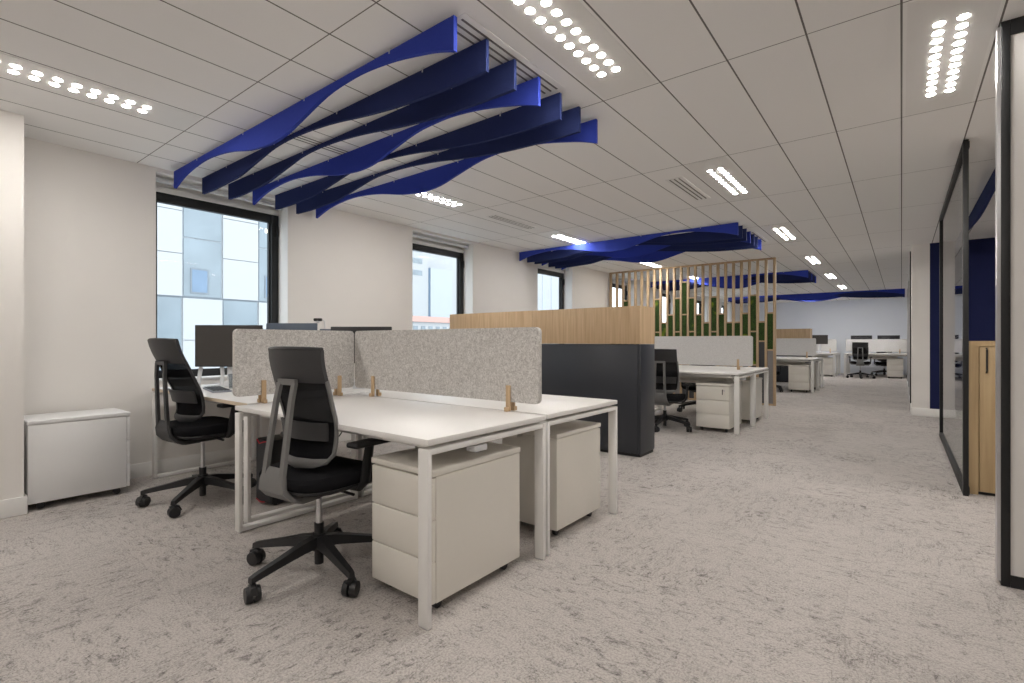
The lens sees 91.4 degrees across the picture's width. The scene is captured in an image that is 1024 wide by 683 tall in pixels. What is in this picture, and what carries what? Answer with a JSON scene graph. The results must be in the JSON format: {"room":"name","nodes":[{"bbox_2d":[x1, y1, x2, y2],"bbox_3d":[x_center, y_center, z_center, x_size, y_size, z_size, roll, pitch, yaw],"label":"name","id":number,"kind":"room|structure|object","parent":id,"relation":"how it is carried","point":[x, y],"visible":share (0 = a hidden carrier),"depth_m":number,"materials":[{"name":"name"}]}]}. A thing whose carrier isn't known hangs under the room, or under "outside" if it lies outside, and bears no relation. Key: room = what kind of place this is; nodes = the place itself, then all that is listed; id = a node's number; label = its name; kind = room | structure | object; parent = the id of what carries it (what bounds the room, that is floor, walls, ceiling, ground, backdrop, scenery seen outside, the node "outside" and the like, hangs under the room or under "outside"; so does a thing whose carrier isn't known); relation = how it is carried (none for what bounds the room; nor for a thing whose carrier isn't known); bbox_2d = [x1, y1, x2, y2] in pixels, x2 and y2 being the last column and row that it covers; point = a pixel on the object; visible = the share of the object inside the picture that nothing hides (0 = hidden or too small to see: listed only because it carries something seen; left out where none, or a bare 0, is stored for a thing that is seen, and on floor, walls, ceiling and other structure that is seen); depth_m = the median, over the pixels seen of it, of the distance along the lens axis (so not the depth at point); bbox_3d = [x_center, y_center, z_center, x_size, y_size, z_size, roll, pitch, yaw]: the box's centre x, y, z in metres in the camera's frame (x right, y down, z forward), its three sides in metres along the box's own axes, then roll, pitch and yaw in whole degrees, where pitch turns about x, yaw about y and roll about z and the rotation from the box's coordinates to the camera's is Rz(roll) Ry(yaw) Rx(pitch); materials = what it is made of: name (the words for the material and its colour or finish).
{"room":"open-plan office","nodes":[
{"label":"open-plan office","id":0,"kind":"room"},
{"bbox_2d":[24,137,739,464],"bbox_3d":[1.526,-0.174,10.283,0.270,2.600,24.500,0,0,38],"label":"wall","id":1,"kind":"structure","parent":0,"point":[90,218],"depth_m":4.13,"materials":[{"name":"paint"}]},
{"bbox_2d":[156,177,282,380],"bbox_3d":[-2.753,-0.551,4.760,0.265,1.776,1.152,0,0,38],"label":"window","id":2,"kind":"structure","parent":1,"relation":"in","point":[189,196],"depth_m":4.83,"materials":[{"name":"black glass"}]},
{"bbox_2d":[130,432,350,478],"bbox_3d":[2.811,1.067,11.701,0.014,0.118,20.683,0,0,38],"label":"baseboard","id":3,"kind":"structure","parent":1,"relation":"attached to","point":[139,470],"depth_m":4.39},
{"bbox_2d":[412,233,468,313],"bbox_3d":[-1.024,-0.551,6.981,0.265,1.776,1.152,0,0,38],"label":"window","id":4,"kind":"structure","parent":1,"relation":"in","point":[420,243],"depth_m":7.26,"materials":[{"name":"black metal"}]},
{"bbox_2d":[538,263,568,308],"bbox_3d":[0.706,-0.551,9.201,0.265,1.776,1.152,0,0,38],"label":"window","id":5,"kind":"structure","parent":1,"relation":"in","point":[545,270],"depth_m":9.58,"materials":[{"name":"black metal"}]},
{"bbox_2d":[0,373,1023,682],"bbox_3d":[4.871,1.176,7.677,8.750,0.100,24.700,0,0,38],"label":"floor","id":6,"kind":"structure","parent":0,"point":[836,537],"depth_m":2.35,"materials":[{"name":"carpet"}]},
{"bbox_2d":[0,109,23,499],"bbox_3d":[-4.539,-0.174,1.899,0.465,2.600,3.817,0,0,38],"label":"wall pier","id":7,"kind":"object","parent":6,"relation":"on","point":[11,124],"visible":0.8,"depth_m":3.21,"materials":[{"name":"paint"}]},
{"bbox_2d":[0,493,27,518],"bbox_3d":[-4.528,1.067,1.900,0.480,0.118,3.832,0,0,38],"label":"baseboard","id":8,"kind":"object","parent":7,"relation":"attached to","point":[17,506],"visible":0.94,"depth_m":3.21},
{"bbox_2d":[24,408,129,508],"bbox_3d":[-3.170,0.825,3.627,0.408,0.601,0.560,0,0,38],"label":"pedestal","id":9,"kind":"object","parent":6,"relation":"on","point":[67,454],"visible":0.94,"depth_m":3.49,"materials":[{"name":"silver metal"}]},
{"bbox_2d":[135,338,255,517],"bbox_3d":[-2.182,0.551,3.571,0.749,1.149,0.717,0,0,33],"label":"office chair","id":10,"kind":"object","parent":6,"relation":"on","point":[189,426],"visible":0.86,"depth_m":3.37,"materials":[{"name":"black plastic"}]},
{"bbox_2d":[152,384,359,522],"bbox_3d":[-2.050,0.754,3.926,1.700,0.744,0.816,0,0,38],"label":"desk","id":11,"kind":"object","parent":6,"relation":"on","point":[223,397],"visible":0.34,"depth_m":3.41,"materials":[{"name":"white wood"}]},
{"bbox_2d":[203,386,231,392],"bbox_3d":[-2.306,0.373,3.907,0.130,0.018,0.420,0,0,-40],"label":"keyboard","id":12,"kind":"object","parent":11,"relation":"on","point":[214,389],"visible":1,"depth_m":3.80,"materials":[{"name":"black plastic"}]},
{"bbox_2d":[195,325,262,386],"bbox_3d":[-2.379,0.122,4.224,0.556,0.520,0.112,0,0,-2],"label":"monitor","id":13,"kind":"object","parent":11,"relation":"on","point":[213,343],"visible":0.62,"depth_m":4.18,"materials":[{"name":"black plastic"}]},
{"bbox_2d":[256,434,283,504],"bbox_3d":[-1.603,0.901,3.621,0.190,0.450,0.430,0,0,34],"label":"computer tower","id":14,"kind":"object","parent":6,"relation":"on","point":[278,439],"visible":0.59,"depth_m":3.46,"materials":[{"name":"black plastic"}]},
{"bbox_2d":[243,346,390,603],"bbox_3d":[-0.960,0.574,2.437,0.744,1.104,0.718,0,0,33],"label":"office chair","id":15,"kind":"object","parent":6,"relation":"on","point":[309,469],"visible":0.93,"depth_m":2.32,"materials":[{"name":"fabric"}]},
{"bbox_2d":[257,378,388,489],"bbox_3d":[-1.524,0.754,4.601,1.700,0.744,0.816,0,0,38],"label":"desk","id":16,"kind":"object","parent":6,"relation":"on","point":[366,390],"visible":0.03,"depth_m":3.98,"materials":[{"name":"white metal"}]},
{"bbox_2d":[266,323,317,329],"bbox_3d":[-1.995,0.108,4.510,0.460,0.548,0.113,0,0,0],"label":"monitor","id":17,"kind":"object","parent":16,"relation":"on","point":[277,326],"visible":0.12,"depth_m":4.52,"materials":[{"name":"black plastic"}]},
{"bbox_2d":[331,327,391,388],"bbox_3d":[-1.237,0.130,4.084,0.500,0.504,0.113,0,0,0],"label":"monitor","id":18,"kind":"object","parent":16,"relation":"on","point":[353,329],"visible":0.18,"depth_m":4.09,"materials":[{"name":"black plastic"}]},
{"bbox_2d":[235,394,545,630],"bbox_3d":[-0.736,0.754,2.776,1.672,0.744,0.815,0,0,38],"label":"desk","id":19,"kind":"object","parent":6,"relation":"on","point":[435,428],"visible":0.94,"depth_m":2.48,"materials":[{"name":"laminate"}]},
{"bbox_2d":[232,329,353,402],"bbox_3d":[-1.408,0.153,3.307,0.092,0.458,0.822,0,0,38],"label":"screen","id":20,"kind":"object","parent":19,"relation":"attached to","point":[252,375],"visible":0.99,"depth_m":3.14,"materials":[{"name":"grey fabric"}]},
{"bbox_2d":[371,442,519,607],"bbox_3d":[-0.300,0.826,2.389,0.408,0.599,0.597,0,0,38],"label":"pedestal","id":21,"kind":"object","parent":6,"relation":"on","point":[476,495],"visible":0.88,"depth_m":2.21,"materials":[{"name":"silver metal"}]},
{"bbox_2d":[357,391,616,555],"bbox_3d":[-0.221,0.754,3.456,1.672,0.744,0.815,0,0,38],"label":"desk","id":22,"kind":"object","parent":6,"relation":"on","point":[552,407],"visible":0.45,"depth_m":3.15,"materials":[{"name":"laminate"}]},
{"bbox_2d":[355,327,541,411],"bbox_3d":[-0.490,0.153,3.128,1.618,0.458,0.092,0,0,38],"label":"screen","id":23,"kind":"object","parent":22,"relation":"on","point":[497,364],"visible":1,"depth_m":2.99,"materials":[{"name":"grey fabric"}]},
{"bbox_2d":[502,420,600,534],"bbox_3d":[0.256,0.826,3.160,0.408,0.599,0.525,0,0,38],"label":"pedestal","id":24,"kind":"object","parent":6,"relation":"on","point":[574,444],"visible":0.57,"depth_m":2.97,"materials":[{"name":"white metal"}]},
{"bbox_2d":[542,344,654,456],"bbox_3d":[0.838,0.577,5.362,1.288,1.098,0.360,0,0,38],"label":"filing cabinet","id":25,"kind":"object","parent":6,"relation":"on","point":[623,373],"visible":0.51,"depth_m":5.04,"materials":[{"name":"metal"}]},
{"bbox_2d":[532,306,654,343],"bbox_3d":[0.838,-0.161,5.362,1.288,0.370,0.360,0,0,38],"label":"planter box","id":26,"kind":"object","parent":25,"relation":"on","point":[624,324],"visible":0.86,"depth_m":5.11,"materials":[{"name":"brown wood"}]},
{"bbox_2d":[655,349,691,431],"bbox_3d":[1.962,0.609,6.460,0.745,1.034,0.724,0,0,32],"label":"office chair","id":27,"kind":"object","parent":6,"relation":"on","point":[666,363],"visible":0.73,"depth_m":6.29,"materials":[{"name":"black plastic"}]},
{"bbox_2d":[609,257,775,405],"bbox_3d":[3.363,-0.173,9.740,3.196,2.599,0.062,0,0,38],"label":"slatted screen","id":28,"kind":"object","parent":6,"relation":"on","point":[684,320],"visible":0.43,"depth_m":9.39,"materials":[{"name":"brown wood"}]},
{"bbox_2d":[677,365,715,411],"bbox_3d":[3.042,0.609,8.059,0.745,1.034,0.724,0,0,42],"label":"office chair","id":29,"kind":"object","parent":6,"relation":"on","point":[692,387],"visible":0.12,"depth_m":7.98,"materials":[{"name":"black plastic"}]},
{"bbox_2d":[655,365,767,425],"bbox_3d":[2.841,0.754,7.506,1.672,0.744,0.815,0,0,38],"label":"desk","id":30,"kind":"object","parent":6,"relation":"on","point":[758,370],"visible":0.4,"depth_m":7.31,"materials":[{"name":"laminate"}]},
{"bbox_2d":[655,336,752,369],"bbox_3d":[2.582,0.153,7.163,1.600,0.458,0.092,0,0,38],"label":"screen","id":31,"kind":"object","parent":30,"relation":"on","point":[737,351],"visible":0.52,"depth_m":6.99,"materials":[{"name":"fabric"}]},
{"bbox_2d":[679,368,754,434],"bbox_3d":[2.313,0.754,6.827,1.672,0.744,0.815,0,0,38],"label":"desk","id":32,"kind":"object","parent":6,"relation":"on","point":[689,375],"visible":0.53,"depth_m":6.41,"materials":[{"name":"laminate"}]},
{"bbox_2d":[679,376,726,382],"bbox_3d":[2.428,0.516,6.975,1.032,0.100,0.190,0,0,38],"label":"cable tray","id":33,"kind":"object","parent":32,"relation":"on","point":[687,379],"depth_m":6.80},
{"bbox_2d":[696,381,741,431],"bbox_3d":[2.672,0.826,6.456,0.408,0.599,0.618,0,0,38],"label":"pedestal","id":34,"kind":"object","parent":6,"relation":"on","point":[714,399],"visible":0.9,"depth_m":6.23,"materials":[{"name":"white metal"}]},
{"bbox_2d":[727,377,761,422],"bbox_3d":[3.302,0.826,7.168,0.408,0.599,0.597,0,0,38],"label":"pedestal","id":35,"kind":"object","parent":6,"relation":"on","point":[745,386],"visible":0.38,"depth_m":6.89,"materials":[{"name":"white metal"}]},
{"bbox_2d":[776,355,811,381],"bbox_3d":[7.605,0.577,13.951,1.288,1.098,0.360,0,0,38],"label":"desk","id":36,"kind":"object","parent":6,"relation":"on","point":[783,377],"visible":0.12,"depth_m":13.80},
{"bbox_2d":[776,329,811,337],"bbox_3d":[7.605,-0.161,13.951,1.288,0.370,0.360,0,0,38],"label":"planter box","id":37,"kind":"object","parent":36,"relation":"on","point":[780,333],"visible":0.31,"depth_m":13.65,"materials":[{"name":"brown wood"}]},
{"bbox_2d":[776,357,818,392],"bbox_3d":[6.151,0.754,11.697,1.672,0.744,0.815,0,0,38],"label":"desk","id":38,"kind":"object","parent":6,"relation":"on","point":[779,360],"visible":0.49,"depth_m":11.26,"materials":[{"name":"white metal"}]},
{"bbox_2d":[776,361,801,365],"bbox_3d":[6.266,0.516,11.845,1.032,0.100,0.190,0,0,38],"label":"cable tray","id":39,"kind":"object","parent":38,"relation":"on","point":[777,362],"depth_m":11.65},
{"bbox_2d":[788,364,810,391],"bbox_3d":[6.535,0.826,11.319,0.408,0.599,0.597,0,0,38],"label":"pedestal","id":40,"kind":"object","parent":6,"relation":"on","point":[799,375],"visible":0.98,"depth_m":11.09,"materials":[{"name":"white metal"}]},
{"bbox_2d":[776,356,822,387],"bbox_3d":[6.679,0.754,12.375,1.672,0.744,0.815,0,0,38],"label":"desk","id":41,"kind":"object","parent":6,"relation":"on","point":[820,358],"visible":0.24,"depth_m":12.18,"materials":[{"name":"white metal"}]},
{"bbox_2d":[776,338,815,357],"bbox_3d":[6.398,0.153,12.053,1.600,0.458,0.092,0,0,38],"label":"screen","id":42,"kind":"object","parent":41,"relation":"on","point":[806,347],"visible":0.46,"depth_m":11.79,"materials":[{"name":"fabric"}]},
{"bbox_2d":[812,353,837,376],"bbox_3d":[9.896,0.754,16.765,1.672,0.744,0.815,0,0,38],"label":"desk","id":43,"kind":"object","parent":6,"relation":"on","point":[835,355],"visible":0.48,"depth_m":16.18,"materials":[{"name":"white metal"}]},
{"bbox_2d":[812,335,827,352],"bbox_3d":[10.223,0.084,16.595,0.440,0.596,0.113,0,0,30],"label":"monitor","id":44,"kind":"object","parent":43,"relation":"on","point":[820,339],"visible":0.86,"depth_m":16.56,"materials":[{"name":"black plastic"}]},
{"bbox_2d":[819,357,832,375],"bbox_3d":[10.305,0.826,16.369,0.408,0.599,0.597,0,0,38],"label":"pedestal","id":45,"kind":"object","parent":6,"relation":"on","point":[827,361],"visible":0.55,"depth_m":16.10,"materials":[{"name":"white metal"}]},
{"bbox_2d":[817,352,840,373],"bbox_3d":[10.425,0.754,17.444,1.672,0.744,0.815,0,0,38],"label":"desk","id":46,"kind":"object","parent":6,"relation":"on","point":[839,354],"visible":0.27,"depth_m":17.25,"materials":[{"name":"white metal"}]},
{"bbox_2d":[816,339,836,352],"bbox_3d":[10.159,0.153,17.109,1.600,0.458,0.092,0,0,38],"label":"screen","id":47,"kind":"object","parent":46,"relation":"on","point":[832,343],"visible":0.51,"depth_m":16.73,"materials":[{"name":"fabric"}]},
{"bbox_2d":[846,342,875,378],"bbox_3d":[10.694,0.574,15.339,0.744,1.104,0.718,0,0,35],"label":"office chair","id":48,"kind":"object","parent":6,"relation":"on","point":[860,350],"visible":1,"depth_m":15.25,"materials":[{"name":"black plastic"}]},
{"bbox_2d":[844,353,906,376],"bbox_3d":[11.502,0.754,15.768,1.672,0.744,0.815,0,0,38],"label":"desk","id":49,"kind":"object","parent":6,"relation":"on","point":[873,355],"visible":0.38,"depth_m":15.88,"materials":[{"name":"white metal"}]},
{"bbox_2d":[868,356,896,359],"bbox_3d":[11.617,0.516,15.916,1.032,0.100,0.190,0,0,38],"label":"cable tray","id":50,"kind":"object","parent":49,"relation":"on","point":[873,357],"depth_m":15.77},
{"bbox_2d":[848,353,906,373],"bbox_3d":[12.031,0.754,16.446,1.672,0.744,0.815,0,0,38],"label":"desk","id":51,"kind":"object","parent":6,"relation":"on","point":[888,353],"visible":0.16,"depth_m":17.24,"materials":[{"name":"white metal"}]},
{"bbox_2d":[846,339,906,353],"bbox_3d":[11.733,0.153,16.136,1.600,0.458,0.092,0,0,38],"label":"screen","id":52,"kind":"object","parent":51,"relation":"on","point":[875,345],"visible":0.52,"depth_m":16.00,"materials":[{"name":"fabric"}]},
{"bbox_2d":[871,352,890,375],"bbox_3d":[12.325,0.609,16.547,0.745,1.034,0.724,0,0,36],"label":"office chair","id":53,"kind":"object","parent":6,"relation":"on","point":[883,362],"visible":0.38,"depth_m":16.51,"materials":[{"name":"black plastic"}]},
{"bbox_2d":[887,358,903,378],"bbox_3d":[11.828,0.826,15.435,0.408,0.599,0.597,0,0,38],"label":"pedestal","id":54,"kind":"object","parent":6,"relation":"on","point":[894,365],"visible":1,"depth_m":15.21,"materials":[{"name":"white metal"}]},
{"bbox_2d":[907,251,910,402],"bbox_3d":[8.628,-0.173,10.860,0.049,2.598,6.860,0,0,38],"label":"glass wall","id":55,"kind":"structure","parent":6,"relation":"on","point":[909,272],"depth_m":9.98,"materials":[{"name":"glass"}]},
{"bbox_2d":[939,139,969,495],"bbox_3d":[4.200,-0.173,4.781,0.040,2.598,2.895,0,0,38],"label":"glass wall","id":56,"kind":"structure","parent":6,"relation":"on","point":[954,216],"depth_m":4.35,"materials":[{"name":"glass"}]},
{"bbox_2d":[969,341,994,495],"bbox_3d":[3.869,0.561,3.592,0.900,1.130,0.478,0,0,38],"label":"base cabinet","id":57,"kind":"object","parent":6,"relation":"on","point":[981,353],"visible":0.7,"depth_m":3.66,"materials":[{"name":"brown wood"}]},
{"bbox_3d":[-0.180,0.577,6.155,1.288,1.098,0.360,0,0,38],"label":"filing cabinet","id":58,"kind":"object","parent":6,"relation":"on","visible":0},
{"bbox_2d":[450,311,531,328],"bbox_3d":[-0.180,-0.161,6.155,1.288,0.370,0.360,0,0,38],"label":"planter box","id":59,"kind":"object","parent":58,"relation":"on","point":[514,319],"visible":0.37,"depth_m":5.97,"materials":[{"name":"brown wood"}]},
{"bbox_2d":[0,0,1023,303],"bbox_3d":[4.871,-1.524,7.677,8.750,0.100,24.700,0,0,38],"label":"ceiling","id":60,"kind":"structure","parent":0,"point":[806,99],"depth_m":3.22,"materials":[{"name":"tile"}]},
{"bbox_2d":[0,53,201,129],"bbox_3d":[-2.588,-1.472,2.838,0.320,0.003,1.380,0,0,38],"label":"recessed light","id":61,"kind":"object","parent":60,"relation":"in","point":[13,68],"visible":1,"depth_m":2.94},
{"bbox_2d":[174,15,456,188],"bbox_3d":[-1.573,-1.381,3.266,3.345,0.186,0.026,0,0,38],"label":"acoustic baffle","id":62,"kind":"object","parent":60,"relation":"hanging from","point":[442,37],"visible":1,"depth_m":2.95,"materials":[{"name":"blue fabric"}]},
{"bbox_2d":[288,131,351,154],"bbox_3d":[-1.437,-1.471,3.728,0.160,0.006,0.840,0,0,38],"label":"ceiling vent","id":63,"kind":"object","parent":60,"relation":"in","point":[305,139],"visible":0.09,"depth_m":3.71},
{"bbox_2d":[202,39,488,193],"bbox_3d":[-1.438,-1.387,3.439,3.345,0.173,0.026,0,0,38],"label":"acoustic baffle","id":64,"kind":"object","parent":60,"relation":"hanging from","point":[470,63],"visible":0.91,"depth_m":2.79,"materials":[{"name":"blue fabric"}]},
{"bbox_2d":[228,59,516,199],"bbox_3d":[-1.303,-1.387,3.612,3.345,0.173,0.026,0,0,38],"label":"acoustic baffle","id":65,"kind":"object","parent":60,"relation":"hanging from","point":[501,80],"visible":0.91,"depth_m":2.99,"materials":[{"name":"blue fabric"}]},
{"bbox_2d":[367,175,395,185],"bbox_3d":[-1.220,-1.472,4.586,0.321,0.005,0.147,0,0,38],"label":"recessed light","id":66,"kind":"object","parent":60,"relation":"in","point":[383,179],"depth_m":4.57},
{"bbox_2d":[252,77,540,204],"bbox_3d":[-1.168,-1.381,3.785,3.345,0.186,0.026,0,0,38],"label":"acoustic baffle","id":67,"kind":"object","parent":60,"relation":"hanging from","point":[528,93],"visible":0.86,"depth_m":3.61,"materials":[{"name":"blue fabric"}]},
{"bbox_2d":[275,92,561,209],"bbox_3d":[-1.033,-1.387,3.958,3.345,0.173,0.026,0,0,38],"label":"acoustic baffle","id":68,"kind":"object","parent":60,"relation":"hanging from","point":[520,119],"visible":0.81,"depth_m":3.32,"materials":[{"name":"blue fabric"}]},
{"bbox_2d":[296,106,580,213],"bbox_3d":[-0.898,-1.387,4.132,3.345,0.173,0.026,0,0,38],"label":"acoustic baffle","id":69,"kind":"object","parent":60,"relation":"hanging from","point":[570,124],"visible":0.78,"depth_m":3.60,"materials":[{"name":"blue fabric"}]},
{"bbox_2d":[405,190,483,211],"bbox_3d":[-0.688,-1.472,5.266,0.324,0.005,0.843,0,0,38],"label":"recessed light","id":70,"kind":"object","parent":60,"relation":"in","point":[433,197],"depth_m":5.26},
{"bbox_2d":[316,119,597,217],"bbox_3d":[-0.763,-1.381,4.305,3.345,0.186,0.026,0,0,38],"label":"acoustic baffle","id":71,"kind":"object","parent":60,"relation":"hanging from","point":[431,179],"visible":0.67,"depth_m":4.21,"materials":[{"name":"blue fabric"}]},
{"bbox_2d":[457,13,563,95],"bbox_3d":[-0.015,-1.471,2.620,0.160,0.006,0.840,0,0,38],"label":"ceiling vent","id":72,"kind":"object","parent":60,"relation":"in","point":[470,32],"visible":0.77,"depth_m":2.54,"materials":[{"name":"metal"}]},
{"bbox_2d":[486,214,537,228],"bbox_3d":[0.011,-1.471,6.173,0.160,0.006,0.840,0,0,38],"label":"ceiling vent","id":73,"kind":"object","parent":60,"relation":"in","point":[496,217],"visible":1,"depth_m":6.12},
{"bbox_2d":[537,231,589,244],"bbox_3d":[0.877,-1.472,7.285,0.320,0.003,1.380,0,0,38],"label":"recessed light","id":74,"kind":"object","parent":60,"relation":"in","point":[556,235],"visible":0.8,"depth_m":7.08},
{"bbox_2d":[484,0,655,98],"bbox_3d":[0.269,-1.472,2.399,0.320,0.003,1.380,0,0,38],"label":"recessed light","id":75,"kind":"object","parent":60,"relation":"in","point":[566,30],"visible":1,"depth_m":2.46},
{"bbox_2d":[519,222,737,260],"bbox_3d":[1.445,-1.381,7.139,3.345,0.186,0.026,0,0,38],"label":"acoustic baffle","id":76,"kind":"object","parent":60,"relation":"hanging from","point":[619,244],"visible":1,"depth_m":7.04,"materials":[{"name":"blue fabric"}]},
{"bbox_2d":[527,225,742,262],"bbox_3d":[1.576,-1.387,7.307,3.345,0.173,0.026,0,0,38],"label":"acoustic baffle","id":77,"kind":"object","parent":60,"relation":"hanging from","point":[690,237],"visible":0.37,"depth_m":6.77,"materials":[{"name":"blue fabric"}]},
{"bbox_2d":[534,228,746,263],"bbox_3d":[1.707,-1.387,7.475,3.345,0.173,0.026,0,0,38],"label":"acoustic baffle","id":78,"kind":"object","parent":60,"relation":"hanging from","point":[744,238],"visible":0.33,"depth_m":7.05,"materials":[{"name":"blue fabric"}]},
{"bbox_2d":[542,231,750,265],"bbox_3d":[1.838,-1.381,7.643,3.345,0.186,0.026,0,0,38],"label":"acoustic baffle","id":79,"kind":"object","parent":60,"relation":"hanging from","point":[639,250],"visible":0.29,"depth_m":7.60,"materials":[{"name":"blue fabric"}]},
{"bbox_2d":[548,234,754,266],"bbox_3d":[1.968,-1.387,7.811,3.345,0.173,0.026,0,0,38],"label":"acoustic baffle","id":80,"kind":"object","parent":60,"relation":"hanging from","point":[585,258],"visible":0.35,"depth_m":7.34,"materials":[{"name":"blue fabric"}]},
{"bbox_2d":[555,237,757,267],"bbox_3d":[2.099,-1.387,7.979,3.345,0.173,0.026,0,0,38],"label":"acoustic baffle","id":81,"kind":"object","parent":60,"relation":"hanging from","point":[756,238],"visible":0.37,"depth_m":7.55,"materials":[{"name":"blue fabric"}]},
{"bbox_2d":[561,239,760,269],"bbox_3d":[2.230,-1.381,8.147,3.345,0.186,0.026,0,0,38],"label":"acoustic baffle","id":82,"kind":"object","parent":60,"relation":"hanging from","point":[655,256],"visible":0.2,"depth_m":8.10,"materials":[{"name":"blue fabric"}]},
{"bbox_2d":[665,176,709,200],"bbox_3d":[1.717,-1.471,4.844,0.160,0.006,0.840,0,0,38],"label":"ceiling vent","id":83,"kind":"object","parent":60,"relation":"in","point":[682,184],"visible":1,"depth_m":4.80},
{"bbox_2d":[686,156,762,201],"bbox_3d":[2.002,-1.472,4.623,0.320,0.003,1.380,0,0,38],"label":"recessed light","id":84,"kind":"object","parent":60,"relation":"in","point":[721,173],"visible":1,"depth_m":4.52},
{"bbox_2d":[651,270,807,287],"bbox_3d":[4.718,-1.381,11.219,3.345,0.186,0.026,0,0,38],"label":"acoustic baffle","id":85,"kind":"object","parent":60,"relation":"hanging from","point":[804,273],"visible":0.74,"depth_m":11.04,"materials":[{"name":"blue fabric"}]},
{"bbox_2d":[656,271,809,287],"bbox_3d":[4.841,-1.387,11.377,3.345,0.173,0.026,0,0,38],"label":"acoustic baffle","id":86,"kind":"object","parent":60,"relation":"hanging from","point":[770,276],"visible":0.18,"depth_m":10.72,"materials":[{"name":"blue fabric"}]},
{"bbox_2d":[663,274,813,289],"bbox_3d":[5.210,-1.387,11.850,3.345,0.173,0.026,0,0,38],"label":"acoustic baffle","id":87,"kind":"object","parent":60,"relation":"hanging from","point":[812,280],"visible":0.2,"depth_m":11.17,"materials":[{"name":"blue fabric"}]},
{"bbox_2d":[761,223,805,242],"bbox_3d":[3.734,-1.472,6.846,0.320,0.003,1.380,0,0,38],"label":"recessed light","id":88,"kind":"object","parent":60,"relation":"in","point":[785,232],"visible":1,"depth_m":6.75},
{"bbox_2d":[797,254,827,265],"bbox_3d":[5.466,-1.472,9.070,0.320,0.003,1.380,0,0,38],"label":"recessed light","id":89,"kind":"object","parent":60,"relation":"in","point":[816,259],"visible":1,"depth_m":8.98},
{"bbox_2d":[728,289,904,301],"bbox_3d":[8.993,-1.381,15.178,4.616,0.186,0.026,0,0,38],"label":"acoustic baffle","id":90,"kind":"object","parent":60,"relation":"hanging from","point":[900,291],"visible":0.78,"depth_m":15.02,"materials":[{"name":"blue fabric"}]},
{"bbox_2d":[730,292,904,301],"bbox_3d":[9.116,-1.387,15.336,4.616,0.173,0.026,0,0,38],"label":"acoustic baffle","id":91,"kind":"object","parent":60,"relation":"hanging from","point":[851,293],"visible":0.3,"depth_m":14.51,"materials":[{"name":"blue fabric"}]},
{"bbox_2d":[819,272,841,279],"bbox_3d":[7.199,-1.472,11.294,0.320,0.003,1.380,0,0,38],"label":"recessed light","id":92,"kind":"object","parent":60,"relation":"in","point":[828,276],"visible":1,"depth_m":11.31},
{"bbox_2d":[905,0,1000,115],"bbox_3d":[2.273,-1.472,2.624,0.320,0.003,1.380,0,0,38],"label":"recessed light","id":93,"kind":"object","parent":60,"relation":"in","point":[948,40],"visible":1,"depth_m":2.51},
{"bbox_2d":[969,169,994,229],"bbox_3d":[5.014,-1.374,5.411,0.022,0.200,4.500,0,0,38],"label":"acoustic baffle","id":94,"kind":"object","parent":60,"relation":"hanging from","point":[988,191],"visible":0.35,"depth_m":4.84,"materials":[{"name":"blue fabric"}]},
{"bbox_2d":[743,297,906,374],"bbox_3d":[12.391,-0.174,17.411,8.650,2.600,0.100,0,0,38],"label":"wall","id":95,"kind":"structure","parent":0,"point":[840,320],"depth_m":17.73,"materials":[{"name":"paint"}]},
{"bbox_2d":[911,243,929,408],"bbox_3d":[6.391,-0.174,7.830,0.210,2.600,0.690,0,0,38],"label":"wall column","id":96,"kind":"structure","parent":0,"point":[920,253],"depth_m":7.56,"materials":[{"name":"paint"}]},
{"bbox_2d":[930,237,994,408],"bbox_3d":[7.520,-0.174,6.615,3.065,2.600,0.120,0,0,38],"label":"wall","id":97,"kind":"structure","parent":0,"point":[981,251],"depth_m":7.21,"materials":[{"name":"paint"}]},
{"bbox_2d":[910,403,938,416],"bbox_3d":[7.591,1.066,6.887,3.288,0.120,0.705,0,0,38],"label":"baseboard","id":98,"kind":"structure","parent":97,"relation":"attached to","point":[927,412],"depth_m":7.52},
{"bbox_2d":[1011,32,1023,577],"bbox_3d":[3.486,-0.167,1.391,3.010,2.485,0.050,0,0,38],"label":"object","id":99,"kind":"object","parent":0,"point":[1017,40],"visible":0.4,"depth_m":2.28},
{"bbox_2d":[995,27,1000,580],"bbox_3d":[2.272,-0.174,2.337,0.012,2.560,0.056,0,0,38],"label":"trim","id":100,"kind":"structure","parent":99,"relation":"attached to","point":[998,31],"depth_m":2.32,"materials":[{"name":"silver metal"}]},
{"bbox_2d":[999,16,1023,589],"bbox_3d":[3.475,-0.174,1.400,3.038,2.600,0.070,0,0,38],"label":"trim","id":101,"kind":"structure","parent":99,"relation":"attached to","point":[1016,25],"depth_m":2.30,"materials":[{"name":"metal"}]},
{"label":"outside","id":102,"kind":"structure","parent":0,"visible":0},
{"bbox_3d":[-25.355,12.226,102.146,154.450,0.200,250.000,0,0,38],"label":"ground","id":103,"kind":"structure","parent":102,"visible":0},
{"bbox_2d":[157,203,266,369],"bbox_3d":[-16.725,-1.874,11.888,9.000,28.000,26.200,0,0,38],"label":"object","id":104,"kind":"structure","parent":103,"relation":"on","point":[212,267],"depth_m":14.58,"materials":[{"name":"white glass"}]},
{"bbox_2d":[412,316,449,329],"bbox_3d":[-12.588,4.651,55.440,8.500,14.950,12.600,0,0,38],"label":"house","id":105,"kind":"structure","parent":103,"relation":"on","point":[418,322],"depth_m":54.30,"materials":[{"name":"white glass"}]},
{"bbox_2d":[412,250,456,317],"bbox_3d":[-18.364,-4.874,88.461,14.300,34.000,17.000,0,0,38],"label":"tower block","id":106,"kind":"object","parent":103,"relation":"on","point":[433,276],"visible":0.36,"depth_m":83.74,"materials":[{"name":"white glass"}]},
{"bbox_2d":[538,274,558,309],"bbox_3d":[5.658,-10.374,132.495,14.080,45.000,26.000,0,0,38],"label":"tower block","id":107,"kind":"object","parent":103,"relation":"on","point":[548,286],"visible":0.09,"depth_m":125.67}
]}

